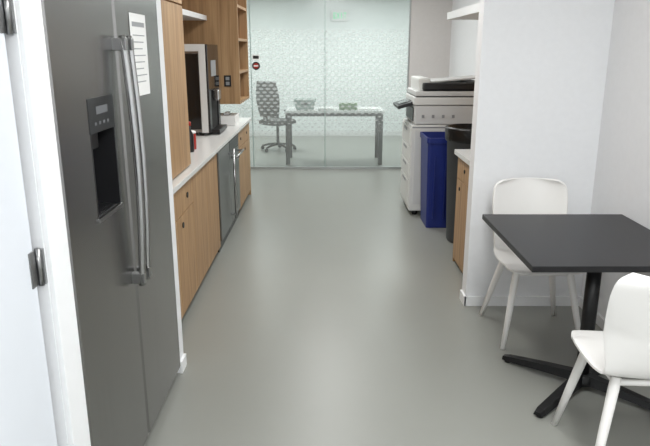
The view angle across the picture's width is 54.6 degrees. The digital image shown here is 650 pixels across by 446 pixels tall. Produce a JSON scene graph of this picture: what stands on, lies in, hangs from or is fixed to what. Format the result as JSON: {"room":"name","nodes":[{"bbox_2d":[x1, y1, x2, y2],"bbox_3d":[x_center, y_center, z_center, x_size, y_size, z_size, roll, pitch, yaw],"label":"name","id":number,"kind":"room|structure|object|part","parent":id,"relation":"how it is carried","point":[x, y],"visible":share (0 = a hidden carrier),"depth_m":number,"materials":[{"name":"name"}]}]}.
{"room":"office break room","nodes":[
{"label":"office break room","id":0,"kind":"room"},
{"bbox_2d":[2,0,68,445],"bbox_3d":[-1.135,-0.161,1.719,0.730,2.700,0.110,0,15,0],"label":"door frame","id":1,"kind":"structure","parent":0,"point":[12,42],"depth_m":1.70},
{"bbox_2d":[9,0,16,32],"bbox_3d":[-0.780,-0.521,1.557,0.020,0.100,0.011,0,15,0],"label":"hinge plate","id":2,"kind":"object","parent":1,"relation":"attached to","point":[10,1],"depth_m":1.56,"materials":[{"name":"silver metal"}]},
{"bbox_2d":[0,33,56,445],"bbox_3d":[-0.812,0.274,1.290,0.045,2.072,0.902,0,15,0],"label":"door","id":3,"kind":"structure","parent":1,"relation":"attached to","point":[26,409],"depth_m":1.61,"materials":[{"name":"paint"}]},
{"bbox_2d":[0,0,5,32],"bbox_3d":[-0.789,-0.512,1.526,0.006,0.100,0.030,0,15,0],"label":"hinge leaf","id":4,"kind":"object","parent":3,"relation":"attached to","point":[2,24],"depth_m":1.53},
{"bbox_2d":[2,0,13,34],"bbox_3d":[-0.782,-0.519,1.550,0.016,0.106,0.016,0,15,0],"label":"hinge pin","id":5,"kind":"object","parent":3,"relation":"attached to","point":[6,6],"visible":1,"depth_m":1.55,"materials":[{"name":"silver metal"}]},
{"bbox_2d":[28,251,37,288],"bbox_3d":[-0.789,0.127,1.701,0.006,0.100,0.030,0,15,0],"label":"hinge leaf","id":6,"kind":"object","parent":3,"relation":"attached to","point":[31,257],"depth_m":1.70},
{"bbox_2d":[34,248,44,285],"bbox_3d":[-0.782,0.120,1.726,0.016,0.106,0.016,0,15,0],"label":"hinge pin","id":7,"kind":"object","parent":3,"relation":"attached to","point":[37,251],"visible":1,"depth_m":1.72,"materials":[{"name":"silver metal"}]},
{"bbox_2d":[40,248,47,283],"bbox_3d":[-0.780,0.119,1.732,0.020,0.100,0.011,0,15,0],"label":"hinge plate","id":8,"kind":"object","parent":1,"relation":"attached to","point":[41,249],"depth_m":1.73,"materials":[{"name":"silver metal"}]},
{"bbox_2d":[14,0,90,445],"bbox_3d":[-0.762,0.077,1.796,0.015,2.200,0.122,0,15,0],"label":"trim","id":9,"kind":"structure","parent":1,"relation":"attached to","point":[29,17],"depth_m":1.75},
{"bbox_2d":[220,0,409,130],"bbox_3d":[0.000,-3.059,12.278,6.400,2.700,0.100,0,15,0],"label":"wall","id":10,"kind":"structure","parent":0,"point":[362,60],"depth_m":12.19,"materials":[{"name":"paint"}]},
{"bbox_2d":[249,131,401,135],"bbox_3d":[0.000,-1.790,12.567,6.200,0.100,0.015,0,15,0],"label":"baseboard","id":11,"kind":"structure","parent":10,"relation":"attached to","point":[256,133],"depth_m":12.56,"materials":[{"name":"grey plastic"}]},
{"bbox_2d":[331,10,347,20],"bbox_3d":[0.280,-3.934,11.953,0.320,0.200,0.044,0,15,0],"label":"exit sign","id":12,"kind":"object","parent":10,"relation":"attached to","point":[336,15],"visible":1,"depth_m":11.94,"materials":[{"name":"grey plastic"}]},
{"bbox_2d":[144,136,649,445],"bbox_3d":[0.000,0.369,5.079,6.400,0.100,15.800,0,15,0],"label":"floor","id":13,"kind":"structure","parent":0,"point":[328,313],"depth_m":3.76,"materials":[{"name":"grey concrete"}]},
{"bbox_2d":[41,0,186,445],"bbox_3d":[-1.085,-0.083,2.511,0.789,2.130,1.324,0,15,0],"label":"refrigerator","id":14,"kind":"object","parent":13,"relation":"on","point":[110,137],"depth_m":2.29,"materials":[{"name":"grey metal"}]},
{"bbox_3d":[-0.802,-0.370,2.133,0.095,0.115,0.250,0,15,0],"label":"control panel","id":15,"kind":"part","parent":14,"relation":"part of","materials":[{"name":"grey plastic"}]},
{"bbox_2d":[111,35,146,285],"bbox_3d":[-0.728,-0.211,2.366,0.074,0.947,0.027,0,15,0],"label":"door handle","id":16,"kind":"object","parent":14,"relation":"attached to","point":[120,44],"depth_m":2.35,"materials":[{"name":"metal"}]},
{"bbox_3d":[-0.736,-0.657,2.319,0.059,0.044,0.026,0,15,0],"label":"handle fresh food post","id":17,"kind":"part","parent":14,"relation":"part of","materials":[{"name":"metal"}]},
{"bbox_2d":[129,12,149,95],"bbox_3d":[-0.754,-0.685,2.570,0.002,0.320,0.220,0,15,0],"label":"paper notice","id":18,"kind":"object","parent":14,"relation":"attached to","point":[136,21],"visible":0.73,"depth_m":2.57,"materials":[{"name":"white paper"}]},
{"bbox_3d":[-0.736,0.196,2.553,0.059,0.044,0.026,0,15,0],"label":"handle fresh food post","id":19,"kind":"part","parent":14,"relation":"part of","materials":[{"name":"metal"}]},
{"bbox_3d":[-0.806,-0.107,2.759,0.098,1.935,0.617,0,15,0],"label":"fresh food door","id":20,"kind":"part","parent":14,"relation":"part of","materials":[{"name":"metal"}]},
{"bbox_2d":[156,0,183,372],"bbox_3d":[-1.133,-0.519,3.025,0.735,2.700,0.090,0,15,0],"label":"wall panel","id":21,"kind":"object","parent":13,"relation":"on","point":[158,2],"visible":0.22,"depth_m":3.10,"materials":[{"name":"paint"}]},
{"bbox_2d":[173,154,220,319],"bbox_3d":[-1.175,0.095,4.254,0.611,0.865,1.945,0,15,0],"label":"base cabinet","id":22,"kind":"object","parent":13,"relation":"on","point":[196,203],"visible":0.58,"depth_m":4.26,"materials":[{"name":"brown wood"}]},
{"bbox_3d":[-0.885,0.349,3.572,0.020,0.609,0.489,0,15,0],"label":"door","id":23,"kind":"part","parent":22,"relation":"part of","materials":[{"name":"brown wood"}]},
{"bbox_3d":[-0.885,-0.096,3.694,0.020,0.174,0.959,0,15,0],"label":"drawer","id":24,"kind":"part","parent":22,"relation":"part of","materials":[{"name":"brown wood"}]},
{"bbox_3d":[-0.885,0.222,4.038,0.020,0.609,0.464,0,15,0],"label":"door","id":25,"kind":"part","parent":22,"relation":"part of","materials":[{"name":"brown wood"}]},
{"bbox_3d":[-0.885,0.008,4.477,0.020,0.789,0.484,0,15,0],"label":"door","id":26,"kind":"part","parent":22,"relation":"part of","materials":[{"name":"brown wood"}]},
{"bbox_2d":[172,118,250,193],"bbox_3d":[-1.173,-0.641,5.229,0.645,0.032,4.215,0,15,0],"label":"countertop","id":27,"kind":"structure","parent":22,"relation":"on","point":[208,145],"depth_m":4.98,"materials":[{"name":"white stone"}]},
{"bbox_2d":[161,0,190,178],"bbox_3d":[-1.198,-1.110,3.476,0.595,1.794,1.082,0,15,0],"label":"tall cabinet","id":28,"kind":"object","parent":27,"relation":"on","point":[171,12],"visible":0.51,"depth_m":3.82,"materials":[{"name":"brown wood"}]},
{"bbox_3d":[-0.910,-1.656,3.605,0.020,0.729,0.544,0,15,0],"label":"door","id":29,"kind":"part","parent":28,"relation":"part of","materials":[{"name":"brown wood"}]},
{"bbox_2d":[189,121,194,151],"bbox_3d":[-1.030,-0.653,4.777,0.068,0.229,0.068,0,15,0],"label":"water bottle","id":30,"kind":"object","parent":27,"relation":"on","point":[191,136],"visible":0.42,"depth_m":4.76,"materials":[{"name":"plastic"}]},
{"bbox_2d":[191,130,196,149],"bbox_3d":[-1.050,-0.649,4.924,0.086,0.144,0.086,0,15,0],"label":"tin","id":31,"kind":"object","parent":27,"relation":"on","point":[193,131],"visible":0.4,"depth_m":4.91,"materials":[{"name":"red metal"}]},
{"bbox_2d":[184,44,226,135],"bbox_3d":[-1.215,-1.248,5.866,0.510,0.799,0.586,0,15,0],"label":"coffee machine","id":32,"kind":"object","parent":27,"relation":"on","point":[201,60],"visible":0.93,"depth_m":5.62,"materials":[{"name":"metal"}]},
{"bbox_3d":[-1.259,-1.528,5.489,0.422,0.060,0.005,0,15,0],"label":"frame","id":33,"kind":"part","parent":32,"relation":"part of","materials":[{"name":"grey plastic"}]},
{"bbox_3d":[-1.010,-1.200,5.882,0.060,0.100,0.140,0,15,0],"label":"spout","id":34,"kind":"part","parent":32,"relation":"part of","materials":[{"name":"metal"}]},
{"bbox_2d":[211,124,226,133],"bbox_3d":[-1.005,-0.892,5.967,0.090,0.038,0.420,0,15,0],"label":"drip tray","id":35,"kind":"object","parent":32,"relation":"on","point":[216,128],"depth_m":5.89,"materials":[{"name":"plastic"}]},
{"bbox_2d":[221,111,238,125],"bbox_3d":[-1.025,-1.101,6.604,0.210,0.124,0.320,0,15,0],"label":"box","id":36,"kind":"object","parent":27,"relation":"on","point":[231,119],"visible":0.79,"depth_m":6.46,"materials":[{"name":"cardboard"}]},
{"bbox_3d":[-0.885,-0.122,4.949,0.020,0.789,0.484,0,15,0],"label":"door","id":37,"kind":"part","parent":22,"relation":"part of","materials":[{"name":"brown wood"}]},
{"bbox_2d":[216,142,237,251],"bbox_3d":[-1.132,-0.243,5.486,0.656,0.855,0.590,0,15,0],"label":"refrigerator","id":38,"kind":"object","parent":13,"relation":"on","point":[223,158],"visible":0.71,"depth_m":5.46,"materials":[{"name":"metal"}]},
{"bbox_3d":[-0.881,-0.285,5.475,0.038,0.752,0.584,0,15,0],"label":"door","id":39,"kind":"part","parent":38,"relation":"part of","materials":[{"name":"metal"}]},
{"bbox_3d":[-0.815,-0.354,5.710,0.022,0.640,0.022,0,15,0],"label":"handle","id":40,"kind":"part","parent":38,"relation":"part of","materials":[{"name":"metal"}]},
{"bbox_2d":[229,134,243,230],"bbox_3d":[-1.129,-0.404,6.070,0.661,0.855,0.600,0,15,0],"label":"dishwasher","id":41,"kind":"object","parent":13,"relation":"on","point":[233,143],"visible":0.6,"depth_m":6.00,"materials":[{"name":"metal"}]},
{"bbox_3d":[-0.905,-0.032,6.172,0.030,0.085,0.600,0,15,0],"label":"kick plate","id":42,"kind":"part","parent":41,"relation":"part of","materials":[{"name":"plastic"}]},
{"bbox_3d":[-0.881,-0.392,6.073,0.038,0.640,0.594,0,15,0],"label":"door","id":43,"kind":"part","parent":41,"relation":"part of","materials":[{"name":"metal"}]},
{"bbox_2d":[237,123,250,211],"bbox_3d":[-1.175,-0.622,6.865,0.611,0.865,1.030,0,15,0],"label":"base cabinet","id":44,"kind":"object","parent":13,"relation":"on","point":[243,135],"visible":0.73,"depth_m":6.85,"materials":[{"name":"brown wood"}]},
{"bbox_3d":[-0.885,-0.874,6.527,0.020,0.174,0.504,0,15,0],"label":"drawer","id":45,"kind":"part","parent":44,"relation":"part of","materials":[{"name":"brown wood"}]},
{"bbox_3d":[-0.885,-0.490,6.632,0.020,0.609,0.504,0,15,0],"label":"door","id":46,"kind":"part","parent":44,"relation":"part of","materials":[{"name":"brown wood"}]},
{"bbox_3d":[-0.885,-1.008,7.013,0.020,0.174,0.494,0,15,0],"label":"drawer","id":47,"kind":"part","parent":44,"relation":"part of","materials":[{"name":"brown wood"}]},
{"bbox_3d":[-0.885,-0.624,7.119,0.020,0.609,0.494,0,15,0],"label":"door","id":48,"kind":"part","parent":44,"relation":"part of","materials":[{"name":"brown wood"}]},
{"bbox_2d":[256,81,295,151],"bbox_3d":[-0.817,-1.795,10.579,0.650,1.159,0.592,11,19,35],"label":"office chair","id":49,"kind":"object","parent":13,"relation":"on","point":[267,96],"visible":0.83,"depth_m":10.34,"materials":[{"name":"patterned grey fabric"},{"name":"black metal"}]},
{"bbox_3d":[-0.922,-1.763,10.443,0.040,0.331,0.212,11,19,35],"label":"post","id":50,"kind":"part","parent":49,"relation":"part of","materials":[{"name":"metal"}]},
{"bbox_3d":[-0.887,-1.303,10.617,0.050,0.079,0.295,11,19,35],"label":"arm","id":51,"kind":"part","parent":49,"relation":"part of","materials":[{"name":"black metal"}]},
{"bbox_3d":[-0.800,-1.707,10.627,0.500,0.085,0.480,11,19,35],"label":"seat","id":52,"kind":"part","parent":49,"relation":"part of","materials":[{"name":"grey fabric"}]},
{"bbox_3d":[-0.800,-1.502,10.684,0.050,0.340,0.050,11,19,35],"label":"gas post","id":53,"kind":"part","parent":49,"relation":"part of","materials":[{"name":"black metal"}]},
{"bbox_2d":[250,166,400,168],"bbox_3d":[-0.169,-0.795,9.063,2.653,0.034,0.040,0,15,0],"label":"channel","id":54,"kind":"object","parent":13,"relation":"on","point":[251,167],"visible":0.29,"depth_m":9.05,"materials":[{"name":"metal"}]},
{"bbox_3d":[-0.510,-2.094,8.706,1.012,2.660,0.002,0,15,0],"label":"glass pane","id":55,"kind":"object","parent":54,"relation":"on","visible":0},
{"bbox_2d":[249,0,253,162],"bbox_3d":[-1.020,-2.094,8.706,0.012,2.660,0.012,0,15,0],"label":"joint","id":56,"kind":"object","parent":55,"relation":"attached to","point":[249,0],"visible":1,"depth_m":8.73,"materials":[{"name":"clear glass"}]},
{"bbox_2d":[252,55,259,69],"bbox_3d":[-0.950,-2.209,8.663,0.110,0.205,0.009,0,15,0],"label":"door sign","id":57,"kind":"object","parent":55,"relation":"attached to","point":[255,65],"visible":1,"depth_m":8.67,"materials":[{"name":"plastic"}]},
{"bbox_2d":[285,107,384,164],"bbox_3d":[0.145,-1.341,9.613,1.450,0.794,0.710,0,15,0],"label":"work table","id":58,"kind":"object","parent":13,"relation":"on","point":[290,111],"visible":0.93,"depth_m":9.24,"materials":[{"name":"grey plastic"}]},
{"bbox_3d":[-0.550,-1.243,9.315,0.060,0.764,0.044,0,15,0],"label":"leg","id":59,"kind":"part","parent":58,"relation":"part of","materials":[{"name":"black metal"}]},
{"bbox_3d":[-0.550,-1.410,9.923,0.060,0.764,0.044,0,15,0],"label":"leg","id":60,"kind":"part","parent":58,"relation":"part of","materials":[{"name":"black metal"}]},
{"bbox_2d":[293,98,315,109],"bbox_3d":[-0.300,-1.776,9.413,0.330,0.150,0.305,0,15,0],"label":"tub","id":61,"kind":"object","parent":58,"relation":"on","point":[300,103],"visible":1,"depth_m":9.30,"materials":[{"name":"plastic"}]},
{"bbox_2d":[319,107,334,110],"bbox_3d":[0.030,-1.695,9.334,0.232,0.035,0.277,0,15,0],"label":"paper stack","id":62,"kind":"object","parent":58,"relation":"on","point":[320,108],"visible":1,"depth_m":9.21,"materials":[{"name":"white paper"}]},
{"bbox_3d":[0.135,-1.586,9.214,1.370,0.050,0.030,0,15,0],"label":"rail","id":63,"kind":"part","parent":58,"relation":"part of","materials":[{"name":"black metal"}]},
{"bbox_2d":[339,103,356,109],"bbox_3d":[0.340,-1.735,9.375,0.270,0.090,0.210,0,15,0],"label":"box","id":64,"kind":"object","parent":58,"relation":"on","point":[342,106],"visible":1,"depth_m":9.28,"materials":[{"name":"green cardboard"}]},
{"bbox_3d":[0.340,-1.766,9.367,0.270,0.025,0.210,0,15,0],"label":"carton lid","id":65,"kind":"part","parent":64,"relation":"part of","materials":[{"name":"cardboard"}]},
{"bbox_2d":[358,108,378,109],"bbox_3d":[0.640,-1.701,9.384,0.300,0.020,0.200,0,15,0],"label":"open book","id":66,"kind":"object","parent":58,"relation":"on","point":[358,108],"visible":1,"depth_m":9.32,"materials":[{"name":"paper"}]},
{"bbox_3d":[0.820,-1.410,9.923,0.060,0.764,0.044,0,15,0],"label":"leg","id":67,"kind":"part","parent":58,"relation":"part of","materials":[{"name":"black metal"}]},
{"bbox_3d":[0.820,-1.243,9.315,0.060,0.764,0.044,0,15,0],"label":"leg","id":68,"kind":"part","parent":58,"relation":"part of","materials":[{"name":"black metal"}]},
{"bbox_2d":[420,132,446,227],"bbox_3d":[1.075,-0.423,6.127,0.270,0.868,0.490,0,15,0],"label":"recycling bin","id":69,"kind":"object","parent":13,"relation":"on","point":[433,144],"visible":0.7,"depth_m":5.96,"materials":[{"name":"blue plastic"}]},
{"bbox_2d":[393,75,474,213],"bbox_3d":[1.145,-0.838,6.652,0.829,1.392,0.686,0,15,0],"label":"photocopier","id":70,"kind":"object","parent":13,"relation":"on","point":[431,105],"visible":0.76,"depth_m":6.27,"materials":[{"name":"grey plastic"}]},
{"bbox_3d":[0.830,-1.247,6.554,0.200,0.035,0.460,-15,15,4],"label":"control panel","id":71,"kind":"part","parent":70,"relation":"part of","materials":[{"name":"plastic"}]},
{"bbox_2d":[400,169,408,204],"bbox_3d":[0.855,-0.393,6.778,0.014,0.270,0.620,0,15,0],"label":"tray","id":72,"kind":"object","parent":70,"relation":"on","point":[404,184],"depth_m":6.72,"materials":[{"name":"white plastic"}]},
{"bbox_2d":[401,138,409,161],"bbox_3d":[0.855,-0.774,6.673,0.014,0.160,0.620,0,15,0],"label":"tray","id":73,"kind":"object","parent":70,"relation":"on","point":[405,151],"depth_m":6.64,"materials":[{"name":"white plastic"}]},
{"bbox_2d":[401,154,409,178],"bbox_3d":[0.855,-0.610,6.718,0.014,0.160,0.620,0,15,0],"label":"tray","id":74,"kind":"object","parent":70,"relation":"on","point":[405,163],"depth_m":6.64,"materials":[{"name":"white plastic"}]},
{"bbox_2d":[402,121,410,145],"bbox_3d":[0.855,-0.948,6.625,0.014,0.180,0.620,0,15,0],"label":"tray","id":75,"kind":"object","parent":70,"relation":"on","point":[406,125],"depth_m":6.56,"materials":[{"name":"white plastic"}]},
{"bbox_3d":[1.030,-0.558,6.379,0.260,0.760,0.006,0,15,0],"label":"panel","id":76,"kind":"part","parent":70,"relation":"part of","materials":[{"name":"grey plastic"}]},
{"bbox_2d":[422,81,473,90],"bbox_3d":[1.210,-1.408,6.447,0.500,0.078,0.580,0,15,0],"label":"hood","id":77,"kind":"object","parent":70,"relation":"attached to","point":[426,85],"depth_m":6.17,"materials":[{"name":"plastic"}]},
{"bbox_2d":[430,75,474,81],"bbox_3d":[1.290,-1.480,6.479,0.540,0.015,0.440,-5,15,1],"label":"tray","id":78,"kind":"object","parent":70,"relation":"on","point":[459,78],"depth_m":6.40,"materials":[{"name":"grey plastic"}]},
{"bbox_2d":[445,123,471,242],"bbox_3d":[1.265,-0.336,5.528,0.466,1.018,0.494,0,15,0],"label":"trash bin","id":79,"kind":"object","parent":13,"relation":"on","point":[457,136],"visible":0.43,"depth_m":5.41,"materials":[{"name":"black plastic"}]},
{"bbox_2d":[452,149,470,272],"bbox_3d":[1.359,-0.029,4.630,0.697,0.905,0.835,0,15,0],"label":"base cabinet","id":80,"kind":"object","parent":13,"relation":"on","point":[463,155],"visible":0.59,"depth_m":4.78,"materials":[{"name":"brown wood"}]},
{"bbox_3d":[1.368,-0.110,4.999,0.664,0.865,0.020,0,15,0],"label":"panel","id":81,"kind":"part","parent":80,"relation":"part of","materials":[{"name":"brown wood"}]},
{"bbox_3d":[1.045,0.067,4.630,0.020,0.654,0.779,0,15,0],"label":"door","id":82,"kind":"part","parent":80,"relation":"part of","materials":[{"name":"brown wood"}]},
{"bbox_2d":[454,149,470,165],"bbox_3d":[1.359,-0.448,4.515,0.697,0.037,0.835,0,15,0],"label":"countertop","id":83,"kind":"structure","parent":80,"relation":"on","point":[464,154],"depth_m":4.71,"materials":[{"name":"white stone"}]},
{"bbox_3d":[1.045,-0.335,4.520,0.020,0.166,0.779,0,15,0],"label":"drawer","id":84,"kind":"part","parent":80,"relation":"part of","materials":[{"name":"brown wood"}]},
{"bbox_2d":[479,178,583,349],"bbox_3d":[1.240,0.222,3.738,0.496,0.901,0.547,0,15,0],"label":"dining chair","id":85,"kind":"object","parent":13,"relation":"on","point":[510,195],"visible":0.62,"depth_m":3.84,"materials":[{"name":"white paint"}]},
{"bbox_3d":[1.052,0.395,3.949,0.041,0.455,0.179,-13,20,-40],"label":"leg","id":86,"kind":"part","parent":85,"relation":"part of","materials":[{"name":"white paint"}]},
{"bbox_3d":[1.052,0.493,3.595,0.041,0.453,0.151,13,20,39],"label":"leg","id":87,"kind":"part","parent":85,"relation":"part of","materials":[{"name":"white paint"}]},
{"bbox_3d":[1.240,0.005,3.680,0.457,0.451,0.544,0,15,0],"label":"seat and shell","id":88,"kind":"part","parent":85,"relation":"part of","materials":[{"name":"white paint"}]},
{"bbox_3d":[1.427,0.395,3.949,0.041,0.455,0.179,13,20,40],"label":"leg","id":89,"kind":"part","parent":85,"relation":"part of","materials":[{"name":"white paint"}]},
{"bbox_3d":[1.427,0.493,3.595,0.041,0.453,0.151,-13,20,-39],"label":"leg","id":90,"kind":"part","parent":85,"relation":"part of","materials":[{"name":"white paint"}]},
{"bbox_2d":[482,214,649,417],"bbox_3d":[1.292,0.430,3.250,0.795,0.750,0.900,0,15,0],"label":"cafe table","id":91,"kind":"object","parent":13,"relation":"on","point":[593,244],"visible":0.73,"depth_m":3.09,"materials":[{"name":"black laminate"}]},
{"bbox_2d":[551,273,649,445],"bbox_3d":[1.259,0.561,2.502,0.496,0.901,0.547,1,15,3],"label":"dining chair","id":92,"kind":"object","parent":13,"relation":"on","point":[622,349],"visible":1,"depth_m":2.32,"materials":[{"name":"white paint"}]},
{"bbox_3d":[1.083,0.719,2.772,0.041,0.453,0.151,-12,19,-37],"label":"leg","id":93,"kind":"part","parent":92,"relation":"part of","materials":[{"name":"white paint"}]},
{"bbox_3d":[1.064,0.816,2.418,0.041,0.455,0.179,15,21,43],"label":"leg","id":94,"kind":"part","parent":92,"relation":"part of","materials":[{"name":"white paint"}]},
{"bbox_3d":[1.259,0.345,2.441,0.457,0.451,0.544,1,15,3],"label":"seat and shell","id":95,"kind":"part","parent":92,"relation":"part of","materials":[{"name":"white paint"}]},
{"bbox_2d":[408,0,452,87],"bbox_3d":[1.435,-2.088,8.739,0.550,2.700,0.100,0,15,0],"label":"wall","id":96,"kind":"structure","parent":0,"point":[430,29],"depth_m":8.57,"materials":[{"name":"paint"}]},
{"bbox_2d":[406,0,410,117],"bbox_3d":[1.149,-2.077,8.710,0.017,2.623,0.041,0,15,0],"label":"channel","id":97,"kind":"object","parent":96,"relation":"attached to","point":[410,0],"visible":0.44,"depth_m":8.60,"materials":[{"name":"metal"}]},
{"bbox_2d":[462,0,614,295],"bbox_3d":[1.325,-0.767,3.927,0.770,2.700,0.120,0,15,0],"label":"wall","id":98,"kind":"structure","parent":0,"point":[541,68],"depth_m":3.88,"materials":[{"name":"white paint"}]},
{"bbox_2d":[460,289,465,305],"bbox_3d":[0.933,0.506,4.269,0.013,0.065,0.135,0,15,0],"label":"baseboard","id":99,"kind":"structure","parent":98,"relation":"attached to","point":[462,298],"depth_m":4.25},
{"bbox_2d":[464,296,580,305],"bbox_3d":[1.320,0.521,4.211,0.780,0.065,0.015,0,15,0],"label":"baseboard","id":100,"kind":"structure","parent":98,"relation":"attached to","point":[470,300],"depth_m":4.20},
{"bbox_2d":[449,0,649,318],"bbox_3d":[1.760,-0.511,2.997,0.100,2.700,12.050,0,15,0],"label":"wall","id":101,"kind":"structure","parent":0,"point":[622,172],"depth_m":3.63,"materials":[{"name":"paint"}]},
{"bbox_2d":[447,3,478,19],"bbox_3d":[1.429,-1.659,4.882,0.558,0.065,2.185,0,15,0],"label":"wall shelf","id":102,"kind":"object","parent":101,"relation":"attached to","point":[471,12],"depth_m":5.35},
{"bbox_2d":[579,297,604,330],"bbox_3d":[1.704,1.439,0.869,0.013,0.065,6.915,0,15,0],"label":"baseboard","id":103,"kind":"structure","parent":101,"relation":"attached to","point":[600,321],"depth_m":3.91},
{"bbox_3d":[-1.550,-1.115,5.195,0.100,2.700,7.490,0,15,0],"label":"wall","id":104,"kind":"structure","parent":0,"visible":0},
{"bbox_2d":[182,9,206,19],"bbox_3d":[-1.319,-1.880,5.016,0.318,0.410,2.310,0,15,0],"label":"wall shelf","id":105,"kind":"object","parent":104,"relation":"attached to","point":[187,15],"visible":0.25,"depth_m":5.64,"materials":[{"name":"white wood"}]},
{"bbox_2d":[178,0,249,103],"bbox_3d":[-1.169,-2.076,6.585,0.618,1.577,0.800,0,15,0],"label":"upper cabinet","id":106,"kind":"object","parent":104,"relation":"attached to","point":[225,26],"visible":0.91,"depth_m":6.25,"materials":[{"name":"brown wood"}]},
{"bbox_2d":[224,75,230,86],"bbox_3d":[-0.980,-1.430,6.341,0.070,0.110,0.011,0,15,0],"label":"power outlet","id":107,"kind":"object","parent":106,"relation":"attached to","point":[227,78],"visible":1,"depth_m":6.34,"materials":[{"name":"plastic"}]},
{"bbox_2d":[237,4,245,10],"bbox_3d":[-1.161,-2.234,6.542,0.598,0.025,0.750,0,15,0],"label":"shelf","id":108,"kind":"object","parent":106,"relation":"attached to","point":[240,8],"depth_m":6.60,"materials":[{"name":"brown wood"}]},
{"bbox_2d":[241,96,248,102],"bbox_3d":[-1.161,-1.327,6.791,0.598,0.025,0.750,0,15,0],"label":"shelf","id":109,"kind":"object","parent":106,"relation":"attached to","point":[243,98],"depth_m":6.87,"materials":[{"name":"brown wood"}]}
]}

